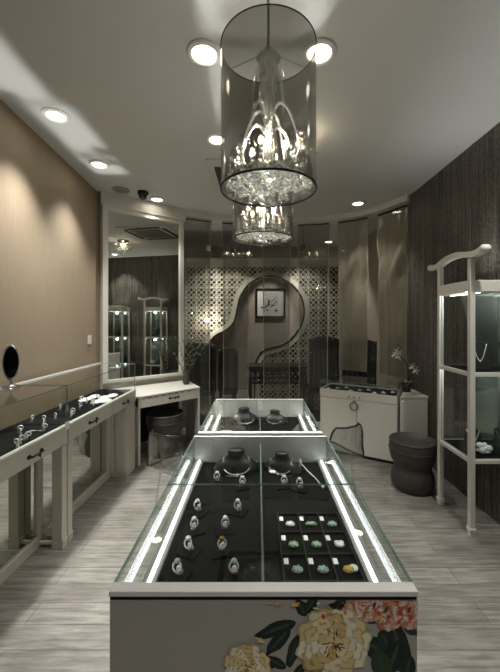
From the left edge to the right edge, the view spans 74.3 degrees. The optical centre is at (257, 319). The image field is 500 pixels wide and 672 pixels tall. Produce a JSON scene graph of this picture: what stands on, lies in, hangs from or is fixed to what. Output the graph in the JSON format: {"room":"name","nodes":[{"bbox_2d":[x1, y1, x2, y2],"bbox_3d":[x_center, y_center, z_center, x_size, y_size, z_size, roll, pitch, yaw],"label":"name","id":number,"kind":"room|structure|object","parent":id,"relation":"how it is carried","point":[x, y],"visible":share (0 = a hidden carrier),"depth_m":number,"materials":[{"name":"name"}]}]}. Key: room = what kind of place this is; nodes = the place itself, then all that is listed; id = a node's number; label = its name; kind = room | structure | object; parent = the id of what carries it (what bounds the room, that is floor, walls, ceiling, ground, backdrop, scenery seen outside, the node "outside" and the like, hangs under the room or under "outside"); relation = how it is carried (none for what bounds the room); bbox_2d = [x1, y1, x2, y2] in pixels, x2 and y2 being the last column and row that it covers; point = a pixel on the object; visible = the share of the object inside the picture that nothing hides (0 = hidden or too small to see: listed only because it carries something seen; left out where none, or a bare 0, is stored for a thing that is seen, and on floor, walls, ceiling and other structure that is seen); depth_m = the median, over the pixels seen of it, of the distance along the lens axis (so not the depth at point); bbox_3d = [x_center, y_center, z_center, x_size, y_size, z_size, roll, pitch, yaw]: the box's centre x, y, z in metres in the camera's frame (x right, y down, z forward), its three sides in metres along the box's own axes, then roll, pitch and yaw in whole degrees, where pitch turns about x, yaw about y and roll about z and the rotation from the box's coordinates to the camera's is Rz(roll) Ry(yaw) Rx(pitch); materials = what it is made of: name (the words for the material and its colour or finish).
{"room":"shop","nodes":[
{"label":"shop","id":0,"kind":"room"},
{"bbox_2d":[0,99,99,429],"bbox_3d":[-1.845,0.025,0.490,0.310,2.950,6.580,0,0,0],"label":"wall","id":1,"kind":"structure","parent":0,"point":[50,214],"depth_m":2.69,"materials":[{"name":"beige paint"}]},
{"bbox_2d":[88,335,91,343],"bbox_3d":[-1.786,0.210,3.500,0.014,0.090,0.070,0,0,-4],"label":"light switch","id":2,"kind":"object","parent":1,"relation":"attached to","point":[90,336],"visible":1,"depth_m":3.51,"materials":[{"name":"beige plastic"}]},
{"bbox_2d":[100,206,181,441],"bbox_3d":[-1.443,0.025,4.114,1.011,2.950,0.133,0,0,-39],"label":"wall","id":3,"kind":"structure","parent":0,"point":[178,377],"depth_m":3.83,"materials":[{"name":"beige paint"}]},
{"bbox_2d":[99,190,185,221],"bbox_3d":[-1.372,-1.375,4.038,1.036,0.150,0.070,0,0,-39],"label":"trim","id":4,"kind":"structure","parent":3,"relation":"attached to","point":[105,198],"depth_m":3.96,"materials":[{"name":"beige paint"}]},
{"bbox_2d":[102,205,183,383],"bbox_3d":[-1.373,-0.290,4.040,0.996,2.020,0.045,0,0,-39],"label":"mirror","id":5,"kind":"object","parent":3,"relation":"attached to","point":[143,253],"visible":1,"depth_m":4.00,"materials":[{"name":"grey mirror"}]},
{"bbox_2d":[186,218,210,423],"bbox_3d":[-0.836,0.050,4.527,0.407,2.860,0.042,0,0,-25],"label":"sheer panel","id":6,"kind":"object","parent":3,"relation":"hanging from","point":[186,218],"visible":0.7,"depth_m":4.59,"materials":[{"name":"beige"}]},
{"bbox_2d":[0,0,499,245],"bbox_3d":[0.050,-1.500,1.950,4.700,0.100,9.900,0,0,0],"label":"ceiling","id":7,"kind":"structure","parent":0,"point":[409,86],"depth_m":2.08,"materials":[{"name":"paint"}]},
{"bbox_2d":[41,107,70,123],"bbox_3d":[-1.429,-1.442,2.334,0.180,0.015,0.180,0,0,0],"label":"recessed light","id":8,"kind":"object","parent":7,"relation":"in","point":[55,115],"visible":1,"depth_m":2.33,"materials":[{"name":"white paint"}]},
{"bbox_2d":[88,159,109,168],"bbox_3d":[-1.478,-1.442,3.067,0.180,0.015,0.180,0,0,0],"label":"recessed light","id":9,"kind":"object","parent":7,"relation":"in","point":[99,164],"visible":1,"depth_m":3.05,"materials":[{"name":"white paint"}]},
{"bbox_2d":[112,187,129,193],"bbox_3d":[-1.528,-1.443,3.681,0.190,0.014,0.190,0,0,0],"label":"ceiling speaker","id":10,"kind":"object","parent":7,"relation":"attached to","point":[120,190],"visible":1,"depth_m":3.66,"materials":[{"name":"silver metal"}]},
{"bbox_2d":[137,190,148,199],"bbox_3d":[-1.303,-1.407,3.738,0.124,0.086,0.124,0,0,0],"label":"dome camera","id":11,"kind":"object","parent":7,"relation":"attached to","point":[142,194],"visible":1,"depth_m":3.70,"materials":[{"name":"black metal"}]},
{"bbox_2d":[149,196,164,201],"bbox_3d":[-1.210,-1.442,3.955,0.180,0.015,0.180,0,0,0],"label":"recessed light","id":12,"kind":"object","parent":7,"relation":"in","point":[153,198],"visible":1,"depth_m":3.94,"materials":[{"name":"white paint"}]},
{"bbox_2d":[186,38,220,67],"bbox_3d":[-0.293,-1.442,1.792,0.188,0.015,0.188,0,0,0],"label":"recessed light","id":13,"kind":"object","parent":7,"relation":"in","point":[205,53],"visible":1,"depth_m":1.78,"materials":[{"name":"white paint"}]},
{"bbox_2d":[206,224,209,250],"bbox_3d":[-0.755,-1.245,4.992,0.080,0.411,0.108,0,0,0],"label":"spotlight","id":14,"kind":"object","parent":7,"relation":"hanging from","point":[207,245],"visible":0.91,"depth_m":4.98,"materials":[{"name":"white paint"}]},
{"bbox_2d":[206,133,227,145],"bbox_3d":[-0.328,-1.442,2.644,0.180,0.015,0.180,0,0,0],"label":"recessed light","id":15,"kind":"object","parent":7,"relation":"in","point":[216,139],"visible":1,"depth_m":2.64,"materials":[{"name":"white paint"}]},
{"bbox_2d":[231,224,235,252],"bbox_3d":[-0.377,-1.230,4.992,0.080,0.441,0.108,0,0,0],"label":"spotlight","id":16,"kind":"object","parent":7,"relation":"hanging from","point":[233,250],"visible":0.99,"depth_m":4.97,"materials":[{"name":"black metal"}]},
{"bbox_2d":[222,222,249,398],"bbox_3d":[-0.315,0.050,4.697,0.399,2.860,0.036,0,0,-11],"label":"sheer panel","id":17,"kind":"object","parent":7,"relation":"hanging from","point":[222,222],"visible":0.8,"depth_m":4.66,"materials":[{"name":"beige"}]},
{"bbox_2d":[206,159,298,195],"bbox_3d":[-0.050,-1.437,3.380,0.840,0.026,0.840,0,0,0],"label":"ceiling vent","id":18,"kind":"object","parent":7,"relation":"in","point":[218,169],"visible":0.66,"depth_m":3.19,"materials":[{"name":"metal"}]},
{"bbox_2d":[226,169,275,190],"bbox_3d":[-0.050,-1.428,3.380,0.500,0.008,0.500,0,0,0],"label":"grille","id":19,"kind":"object","parent":18,"relation":"attached to","point":[246,185],"depth_m":3.34,"materials":[{"name":"metal"}]},
{"bbox_2d":[232,95,293,246],"bbox_3d":[0.032,-0.990,2.190,0.408,0.920,0.408,0,0,-20],"label":"drum pendant","id":20,"kind":"object","parent":7,"relation":"hanging from","point":[251,232],"visible":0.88,"depth_m":2.16,"materials":[{"name":"glass"}]},
{"bbox_2d":[220,0,316,206],"bbox_3d":[0.044,-0.998,1.400,0.408,0.904,0.408,0,0,20],"label":"drum pendant","id":21,"kind":"object","parent":7,"relation":"hanging from","point":[252,175],"visible":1,"depth_m":1.37,"materials":[{"name":"glass"}]},
{"bbox_2d":[281,126,318,163],"bbox_3d":[0.324,-1.321,2.569,0.290,0.259,0.310,0,0,0],"label":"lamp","id":22,"kind":"object","parent":7,"relation":"attached to","point":[306,132],"visible":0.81,"depth_m":2.53,"materials":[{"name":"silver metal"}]},
{"bbox_2d":[300,226,304,250],"bbox_3d":[0.679,-1.245,4.992,0.080,0.411,0.108,0,0,0],"label":"spotlight","id":23,"kind":"object","parent":7,"relation":"hanging from","point":[302,248],"visible":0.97,"depth_m":4.97,"materials":[{"name":"black metal"}]},
{"bbox_2d":[302,37,336,66],"bbox_3d":[0.330,-1.442,1.785,0.188,0.015,0.188,0,0,0],"label":"recessed light","id":24,"kind":"object","parent":7,"relation":"in","point":[326,48],"visible":0.96,"depth_m":1.77,"materials":[{"name":"white paint"}]},
{"bbox_2d":[351,200,365,205],"bbox_3d":[1.239,-1.442,4.090,0.180,0.015,0.180,0,0,0],"label":"recessed light","id":25,"kind":"object","parent":7,"relation":"in","point":[360,202],"visible":1,"depth_m":4.08,"materials":[{"name":"white paint"}]},
{"bbox_2d":[0,397,499,671],"bbox_3d":[0.050,1.550,1.950,4.700,0.100,9.900,0,0,0],"label":"floor","id":26,"kind":"structure","parent":0,"point":[55,606],"depth_m":2.02,"materials":[{"name":"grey wood"}]},
{"bbox_2d":[0,384,67,584],"bbox_3d":[-1.463,0.965,1.510,0.404,1.070,1.410,0,0,2],"label":"showcase","id":27,"kind":"object","parent":26,"relation":"on","point":[21,468],"depth_m":2.05,"materials":[{"name":"beige wood"}]},
{"bbox_2d":[1,345,19,388],"bbox_3d":[-1.595,0.296,2.130,0.100,0.276,0.100,0,0,-43],"label":"vanity mirror","id":28,"kind":"object","parent":27,"relation":"on","point":[10,358],"visible":1,"depth_m":2.12,"materials":[{"name":"black mirror"}]},
{"bbox_2d":[13,438,19,447],"bbox_3d":[-1.329,0.677,1.817,0.037,0.051,0.020,0,0,19],"label":"stand","id":29,"kind":"object","parent":27,"relation":"on","point":[18,441],"visible":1,"depth_m":1.81,"materials":[{"name":"white paint"}]},
{"bbox_2d":[18,435,24,444],"bbox_3d":[-1.341,0.677,1.873,0.020,0.051,0.037,0,0,32],"label":"stand","id":30,"kind":"object","parent":27,"relation":"on","point":[19,438],"visible":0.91,"depth_m":1.87,"materials":[{"name":"white paint"}]},
{"bbox_2d":[24,431,31,439],"bbox_3d":[-1.349,0.677,1.934,0.037,0.051,0.020,0,0,-25],"label":"stand","id":31,"kind":"object","parent":27,"relation":"on","point":[30,432],"visible":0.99,"depth_m":1.93,"materials":[{"name":"white paint"}]},
{"bbox_2d":[42,423,47,431],"bbox_3d":[-1.347,0.677,2.083,0.037,0.051,0.020,0,0,-6],"label":"stand","id":32,"kind":"object","parent":27,"relation":"on","point":[43,427],"visible":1,"depth_m":2.08,"materials":[{"name":"white paint"}]},
{"bbox_2d":[65,421,68,429],"bbox_3d":[-1.265,0.700,2.190,0.003,0.050,0.040,0,0,0],"label":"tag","id":33,"kind":"object","parent":27,"relation":"attached to","point":[66,423],"visible":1,"depth_m":2.18,"materials":[{"name":"white"}]},
{"bbox_2d":[15,362,135,542],"bbox_3d":[-1.421,0.965,2.782,0.404,1.070,1.126,0,0,2],"label":"showcase","id":34,"kind":"object","parent":26,"relation":"on","point":[100,443],"depth_m":2.74,"materials":[{"name":"beige wood"}]},
{"bbox_2d":[78,397,91,401],"bbox_3d":[-1.514,0.694,2.888,0.094,0.015,0.141,0,0,0],"label":"card","id":35,"kind":"object","parent":34,"relation":"on","point":[88,398],"visible":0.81,"depth_m":2.87,"materials":[{"name":"white paper"}]},
{"bbox_2d":[100,398,111,402],"bbox_3d":[-1.321,0.694,2.852,0.094,0.015,0.141,0,0,0],"label":"card","id":36,"kind":"object","parent":34,"relation":"on","point":[105,400],"visible":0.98,"depth_m":2.83,"materials":[{"name":"white paper"}]},
{"bbox_2d":[108,393,117,397],"bbox_3d":[-1.345,0.694,3.039,0.094,0.015,0.141,0,0,0],"label":"card","id":37,"kind":"object","parent":34,"relation":"on","point":[113,394],"visible":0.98,"depth_m":3.03,"materials":[{"name":"white paper"}]},
{"bbox_2d":[115,380,199,465],"bbox_3d":[-1.195,1.143,3.784,1.115,0.715,0.623,0,0,-42],"label":"table","id":38,"kind":"object","parent":26,"relation":"on","point":[149,397],"visible":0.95,"depth_m":3.84,"materials":[{"name":"beige paint"}]},
{"bbox_2d":[166,335,205,384],"bbox_3d":[-0.891,0.483,4.065,0.493,0.601,0.198,0,0,0],"label":"plant","id":39,"kind":"object","parent":38,"relation":"on","point":[186,377],"visible":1,"depth_m":4.03,"materials":[{"name":"green plant"}]},
{"bbox_2d":[146,407,183,457],"bbox_3d":[-1.050,1.273,3.740,0.424,0.455,0.424,0,0,0],"label":"stool","id":40,"kind":"object","parent":26,"relation":"on","point":[169,421],"visible":0.92,"depth_m":3.58,"materials":[{"name":"grey leather"}]},
{"bbox_2d":[146,430,193,521],"bbox_3d":[-0.593,1.153,2.486,0.389,0.696,0.392,0,0,31],"label":"chair","id":41,"kind":"object","parent":26,"relation":"on","point":[183,450],"visible":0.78,"depth_m":2.43,"materials":[{"name":"metal"}]},
{"bbox_2d":[184,343,215,422],"bbox_3d":[-0.857,0.914,4.956,0.452,1.171,0.508,0,0,-7],"label":"dining chair","id":42,"kind":"object","parent":26,"relation":"on","point":[199,374],"visible":0.71,"depth_m":4.74,"materials":[{"name":"black wood"}]},
{"bbox_2d":[218,347,237,398],"bbox_3d":[-0.466,0.949,5.036,0.292,1.102,0.508,0,0,-9],"label":"dining chair","id":43,"kind":"object","parent":26,"relation":"on","point":[230,353],"visible":0.92,"depth_m":4.82,"materials":[{"name":"black wood"}]},
{"bbox_2d":[198,399,322,435],"bbox_3d":[0.012,1.048,2.115,0.736,0.905,0.751,0,0,0],"label":"showcase","id":44,"kind":"object","parent":26,"relation":"on","point":[292,410],"visible":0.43,"depth_m":2.37,"materials":[{"name":"black wood"}]},
{"bbox_2d":[229,407,258,425],"bbox_3d":[-0.098,0.671,2.323,0.220,0.107,0.147,0,0,-17],"label":"bust","id":45,"kind":"object","parent":44,"relation":"on","point":[244,416],"visible":1,"depth_m":2.29,"materials":[{"name":"black leather"}]},
{"bbox_2d":[262,409,287,424],"bbox_3d":[0.119,0.679,2.323,0.187,0.091,0.127,0,0,11],"label":"bust","id":46,"kind":"object","parent":44,"relation":"on","point":[274,418],"visible":1,"depth_m":2.30,"materials":[{"name":"black leather"}]},
{"bbox_2d":[182,258,341,410],"bbox_3d":[0.045,0.250,5.350,2.869,2.499,0.060,0,0,0],"label":"lattice screen","id":47,"kind":"object","parent":26,"relation":"on","point":[312,287],"visible":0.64,"depth_m":5.34,"materials":[{"name":"beige wood"}]},
{"bbox_2d":[109,436,417,671],"bbox_3d":[0.012,1.048,1.211,0.756,0.905,0.978,0,0,0],"label":"showcase","id":48,"kind":"object","parent":26,"relation":"on","point":[263,622],"visible":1,"depth_m":0.73,"materials":[{"name":"black wood"}]},
{"bbox_2d":[163,558,192,581],"bbox_3d":[-0.226,0.697,0.931,0.065,0.054,0.052,0,0,16],"label":"stand","id":49,"kind":"object","parent":48,"relation":"on","point":[175,574],"visible":0.94,"depth_m":0.92,"materials":[{"name":"black fabric"}]},
{"bbox_2d":[175,535,201,560],"bbox_3d":[-0.215,0.697,1.027,0.065,0.054,0.052,0,0,25],"label":"stand","id":50,"kind":"object","parent":48,"relation":"on","point":[187,551],"visible":1,"depth_m":1.02,"materials":[{"name":"black fabric"}]},
{"bbox_2d":[183,516,204,537],"bbox_3d":[-0.219,0.697,1.129,0.065,0.054,0.052,0,0,-22],"label":"stand","id":51,"kind":"object","parent":48,"relation":"on","point":[193,530],"visible":0.98,"depth_m":1.12,"materials":[{"name":"black fabric"}]},
{"bbox_2d":[187,498,208,517],"bbox_3d":[-0.225,0.697,1.240,0.065,0.054,0.052,0,0,21],"label":"stand","id":52,"kind":"object","parent":48,"relation":"on","point":[197,511],"visible":1,"depth_m":1.23,"materials":[{"name":"black fabric"}]},
{"bbox_2d":[209,471,224,485],"bbox_3d":[-0.182,0.697,1.468,0.065,0.054,0.052,0,0,1],"label":"stand","id":53,"kind":"object","parent":48,"relation":"on","point":[215,480],"visible":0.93,"depth_m":1.46,"materials":[{"name":"black fabric"}]},
{"bbox_2d":[211,535,232,559],"bbox_3d":[-0.112,0.697,1.027,0.065,0.054,0.052,0,0,-10],"label":"stand","id":54,"kind":"object","parent":48,"relation":"on","point":[221,551],"visible":1,"depth_m":1.02,"materials":[{"name":"black fabric"}]},
{"bbox_2d":[215,515,235,536],"bbox_3d":[-0.113,0.697,1.134,0.065,0.054,0.053,0,0,-14],"label":"stand","id":55,"kind":"object","parent":48,"relation":"on","point":[224,529],"visible":1,"depth_m":1.13,"materials":[{"name":"black fabric"}]},
{"bbox_2d":[221,558,245,581],"bbox_3d":[-0.068,0.697,0.931,0.065,0.054,0.052,0,0,3],"label":"stand","id":56,"kind":"object","parent":48,"relation":"on","point":[234,574],"visible":0.93,"depth_m":0.93,"materials":[{"name":"black fabric"}]},
{"bbox_2d":[213,447,258,476],"bbox_3d":[-0.104,0.671,1.578,0.220,0.107,0.147,0,0,-9],"label":"bust","id":57,"kind":"object","parent":48,"relation":"on","point":[236,463],"visible":1,"depth_m":1.55,"materials":[{"name":"black leather"}]},
{"bbox_2d":[227,498,248,517],"bbox_3d":[-0.075,0.697,1.240,0.065,0.054,0.052,0,0,21],"label":"stand","id":58,"kind":"object","parent":48,"relation":"on","point":[235,511],"visible":1,"depth_m":1.23,"materials":[{"name":"black fabric"}]},
{"bbox_2d":[233,475,250,491],"bbox_3d":[-0.069,0.697,1.424,0.065,0.054,0.052,0,0,-22],"label":"stand","id":59,"kind":"object","parent":48,"relation":"on","point":[238,488],"visible":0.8,"depth_m":1.42,"materials":[{"name":"black fabric"}]},
{"bbox_2d":[263,451,300,476],"bbox_3d":[0.113,0.679,1.578,0.187,0.091,0.127,0,0,20],"label":"bust","id":60,"kind":"object","parent":48,"relation":"on","point":[281,464],"visible":1,"depth_m":1.55,"materials":[{"name":"black leather"}]},
{"bbox_2d":[276,475,291,489],"bbox_3d":[0.113,0.697,1.433,0.065,0.054,0.052,0,0,-6],"label":"stand","id":61,"kind":"object","parent":48,"relation":"on","point":[279,487],"visible":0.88,"depth_m":1.42,"materials":[{"name":"black fabric"}]},
{"bbox_2d":[291,477,308,493],"bbox_3d":[0.179,0.697,1.407,0.065,0.054,0.052,0,0,26],"label":"stand","id":62,"kind":"object","parent":48,"relation":"on","point":[296,488],"visible":0.86,"depth_m":1.40,"materials":[{"name":"black fabric"}]},
{"bbox_2d":[299,459,323,487],"bbox_3d":[0.244,0.697,1.508,0.021,0.049,0.212,0,0,-21],"label":"chain","id":63,"kind":"object","parent":48,"relation":"on","point":[300,460],"visible":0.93,"depth_m":1.56,"materials":[{"name":"white metal"}]},
{"bbox_2d":[223,600,417,671],"bbox_3d":[0.137,0.715,0.725,0.428,0.194,0.007,0,0,0],"label":"print","id":64,"kind":"object","parent":48,"relation":"attached to","point":[259,635],"depth_m":0.73},
{"bbox_2d":[277,513,365,581],"bbox_3d":[0.182,0.717,1.005,0.224,0.014,0.424,0,0,0],"label":"tray","id":65,"kind":"object","parent":48,"relation":"on","point":[323,555],"visible":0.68,"depth_m":1.03,"materials":[{"name":"black fabric"}]},
{"bbox_2d":[286,521,294,526],"bbox_3d":[0.113,0.713,1.154,0.034,0.013,0.025,0,0,0],"label":"carving","id":66,"kind":"object","parent":65,"relation":"on","point":[288,523],"visible":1,"depth_m":1.15,"materials":[{"name":"white stone"}]},
{"bbox_2d":[288,540,298,547],"bbox_3d":[0.113,0.713,1.049,0.034,0.013,0.025,0,0,0],"label":"carving","id":67,"kind":"object","parent":65,"relation":"on","point":[293,544],"visible":1,"depth_m":1.04,"materials":[{"name":"green stone"}]},
{"bbox_2d":[291,565,302,572],"bbox_3d":[0.113,0.713,0.944,0.034,0.013,0.025,0,0,0],"label":"carving","id":68,"kind":"object","parent":65,"relation":"on","point":[296,569],"visible":1,"depth_m":0.94,"materials":[{"name":"stone"}]},
{"bbox_2d":[305,521,316,525],"bbox_3d":[0.186,0.713,1.154,0.042,0.013,0.019,0,0,0],"label":"carving","id":69,"kind":"object","parent":65,"relation":"on","point":[308,523],"visible":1,"depth_m":1.15,"materials":[{"name":"green stone"}]},
{"bbox_2d":[311,540,321,547],"bbox_3d":[0.186,0.713,1.049,0.034,0.013,0.025,0,0,0],"label":"carving","id":70,"kind":"object","parent":65,"relation":"on","point":[316,544],"visible":1,"depth_m":1.04,"materials":[{"name":"green stone"}]},
{"bbox_2d":[317,565,328,572],"bbox_3d":[0.186,0.713,0.944,0.034,0.013,0.025,0,0,0],"label":"carving","id":71,"kind":"object","parent":65,"relation":"on","point":[322,569],"visible":1,"depth_m":0.94,"materials":[{"name":"stone"}]},
{"bbox_2d":[327,520,336,526],"bbox_3d":[0.259,0.713,1.154,0.034,0.013,0.025,0,0,0],"label":"carving","id":72,"kind":"object","parent":65,"relation":"on","point":[332,523],"visible":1,"depth_m":1.15,"materials":[{"name":"teal stone"}]},
{"bbox_2d":[332,558,338,563],"bbox_3d":[0.231,0.719,0.984,0.014,0.002,0.024,0,0,0],"label":"price tag","id":73,"kind":"object","parent":65,"relation":"on","point":[335,561],"visible":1,"depth_m":0.98,"materials":[{"name":"white paper"}]},
{"bbox_2d":[334,540,344,547],"bbox_3d":[0.260,0.714,1.052,0.033,0.012,0.030,0,0,0],"label":"carving","id":74,"kind":"object","parent":65,"relation":"on","point":[339,544],"visible":1,"depth_m":1.05,"materials":[{"name":"white stone"}]},
{"bbox_2d":[343,565,353,572],"bbox_3d":[0.259,0.713,0.944,0.034,0.013,0.025,0,0,0],"label":"carving","id":75,"kind":"object","parent":65,"relation":"on","point":[348,569],"visible":1,"depth_m":0.94,"materials":[{"name":"orange stone"}]},
{"bbox_2d":[350,563,357,571],"bbox_3d":[0.277,0.715,0.953,0.024,0.010,0.030,0,0,0],"label":"carving","id":76,"kind":"object","parent":65,"relation":"on","point":[355,566],"visible":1,"depth_m":0.95,"materials":[{"name":"white stone"}]},
{"bbox_2d":[247,363,307,420],"bbox_3d":[0.280,1.096,5.020,0.894,0.832,0.468,0,0,0],"label":"table","id":77,"kind":"object","parent":26,"relation":"on","point":[252,367],"visible":0.89,"depth_m":4.82,"materials":[{"name":"black wood"}]},
{"bbox_2d":[307,336,339,420],"bbox_3d":[0.979,0.869,5.036,0.452,1.261,0.508,0,0,3],"label":"dining chair","id":78,"kind":"object","parent":26,"relation":"on","point":[317,345],"visible":0.74,"depth_m":4.82,"materials":[{"name":"black wood"}]},
{"bbox_2d":[327,422,363,505],"bbox_3d":[0.613,1.153,2.666,0.389,0.696,0.392,0,0,-31],"label":"chair","id":79,"kind":"object","parent":26,"relation":"on","point":[358,423],"visible":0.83,"depth_m":2.60,"materials":[{"name":"metal"}]},
{"bbox_2d":[342,340,376,386],"bbox_3d":[1.498,0.889,5.016,0.492,1.221,0.508,0,0,6],"label":"dining chair","id":80,"kind":"object","parent":26,"relation":"on","point":[371,372],"visible":0.3,"depth_m":4.79,"materials":[{"name":"black wood"}]},
{"bbox_2d":[320,375,401,463],"bbox_3d":[1.165,1.093,3.757,0.824,0.815,0.426,0,0,30],"label":"base cabinet","id":81,"kind":"object","parent":26,"relation":"on","point":[378,414],"visible":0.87,"depth_m":3.60,"materials":[{"name":"beige paint"}]},
{"bbox_2d":[388,432,436,495],"bbox_3d":[1.385,1.284,2.960,0.403,0.432,0.403,0,0,0],"label":"stool","id":82,"kind":"object","parent":26,"relation":"on","point":[414,455],"visible":1,"depth_m":2.82,"materials":[{"name":"grey leather"}]},
{"bbox_2d":[400,390,428,435],"bbox_3d":[1.620,1.145,3.581,0.291,0.710,0.338,0,0,0],"label":"base cabinet","id":83,"kind":"object","parent":26,"relation":"on","point":[413,404],"visible":0.57,"depth_m":3.42,"materials":[{"name":"beige paint"}]},
{"bbox_2d":[392,348,419,391],"bbox_3d":[1.606,0.542,3.597,0.284,0.492,0.193,0,0,-34],"label":"orchid plant","id":84,"kind":"object","parent":83,"relation":"on","point":[406,385],"visible":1,"depth_m":3.60,"materials":[{"name":"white plant"}]},
{"bbox_2d":[427,244,499,536],"bbox_3d":[1.610,0.499,2.493,0.298,2.001,0.718,0,0,0],"label":"display cabinet","id":85,"kind":"object","parent":26,"relation":"on","point":[483,311],"visible":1,"depth_m":2.43,"materials":[{"name":"beige paint"}]},
{"bbox_2d":[444,439,499,458],"bbox_3d":[1.616,0.983,2.495,0.226,0.028,0.362,0,0,0],"label":"shelf","id":86,"kind":"object","parent":85,"relation":"attached to","point":[458,444],"depth_m":2.45,"materials":[{"name":"white wood"}]},
{"bbox_2d":[445,365,499,371],"bbox_3d":[1.616,0.378,2.495,0.226,0.028,0.362,0,0,0],"label":"shelf","id":87,"kind":"object","parent":85,"relation":"attached to","point":[461,367],"depth_m":2.43,"materials":[{"name":"white wood"}]},
{"bbox_2d":[464,428,481,447],"bbox_3d":[1.641,0.896,2.522,0.120,0.141,0.088,0,0,29],"label":"stand","id":88,"kind":"object","parent":85,"relation":"on","point":[478,438],"visible":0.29,"depth_m":2.50,"materials":[{"name":"black leather"}]},
{"bbox_2d":[475,342,489,368],"bbox_3d":[1.642,0.262,2.444,0.120,0.199,0.084,0,0,29],"label":"stand","id":89,"kind":"object","parent":85,"relation":"on","point":[482,361],"visible":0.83,"depth_m":2.43,"materials":[{"name":"black leather"}]},
{"bbox_2d":[475,442,492,453],"bbox_3d":[1.640,0.928,2.403,0.104,0.081,0.094,0,0,0],"label":"carving","id":90,"kind":"object","parent":85,"relation":"on","point":[483,448],"visible":1,"depth_m":2.38,"materials":[{"name":"white stone"}]},
{"bbox_2d":[184,246,338,389],"bbox_3d":[-0.110,0.025,6.600,3.980,2.950,0.200,0,0,0],"label":"wall","id":91,"kind":"structure","parent":0,"point":[248,340],"depth_m":6.50,"materials":[{"name":"beige paint"}]},
{"bbox_2d":[200,390,253,396],"bbox_3d":[-0.090,1.440,6.485,3.720,0.120,0.030,0,0,0],"label":"baseboard","id":92,"kind":"structure","parent":91,"relation":"attached to","point":[240,393],"depth_m":6.47,"materials":[{"name":"beige paint"}]},
{"bbox_2d":[256,288,284,317],"bbox_3d":[0.244,-0.332,6.470,0.567,0.567,0.050,0,0,0],"label":"framed picture","id":93,"kind":"object","parent":91,"relation":"attached to","point":[274,298],"visible":0.98,"depth_m":6.46,"materials":[{"name":"white paper"}]},
{"bbox_2d":[367,207,408,392],"bbox_3d":[1.925,0.025,5.280,0.090,2.950,2.840,0,0,0],"label":"wall","id":94,"kind":"structure","parent":0,"point":[373,259],"depth_m":5.24,"materials":[{"name":"beige paint"}]},
{"bbox_2d":[409,122,499,524],"bbox_3d":[1.870,0.025,0.530,0.200,2.950,6.660,0,0,0],"label":"wall","id":95,"kind":"structure","parent":0,"point":[457,209],"depth_m":2.97,"materials":[{"name":"brown wood"}]},
{"bbox_2d":[262,224,290,398],"bbox_3d":[0.267,0.050,4.761,0.421,2.860,0.044,0,0,-3],"label":"sheer panel","id":96,"kind":"object","parent":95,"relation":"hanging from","point":[262,224],"visible":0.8,"depth_m":4.76,"materials":[{"name":"beige"}]},
{"bbox_2d":[186,194,409,225],"bbox_3d":[0.468,-1.417,4.469,3.029,0.065,0.831,0,0,11],"label":"trim","id":97,"kind":"structure","parent":95,"relation":"attached to","point":[372,212],"depth_m":4.53,"materials":[{"name":"beige paint"}]},
{"bbox_2d":[297,223,328,398],"bbox_3d":[0.793,0.050,4.731,0.450,2.860,0.050,0,0,13],"label":"sheer panel","id":98,"kind":"object","parent":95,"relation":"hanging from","point":[320,223],"visible":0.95,"depth_m":4.73,"materials":[{"name":"beige"}]},
{"bbox_2d":[338,217,368,371],"bbox_3d":[1.306,-0.340,4.540,0.410,2.080,0.084,0,0,26],"label":"sheer panel","id":99,"kind":"object","parent":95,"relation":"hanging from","point":[352,234],"visible":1,"depth_m":4.53,"materials":[{"name":"beige fabric"}]},
{"bbox_2d":[377,205,408,377],"bbox_3d":[1.675,-0.340,4.128,0.102,2.080,0.445,0,0,-28],"label":"sheer panel","id":100,"kind":"object","parent":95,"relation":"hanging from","point":[392,226],"visible":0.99,"depth_m":4.11,"materials":[{"name":"beige fabric"}]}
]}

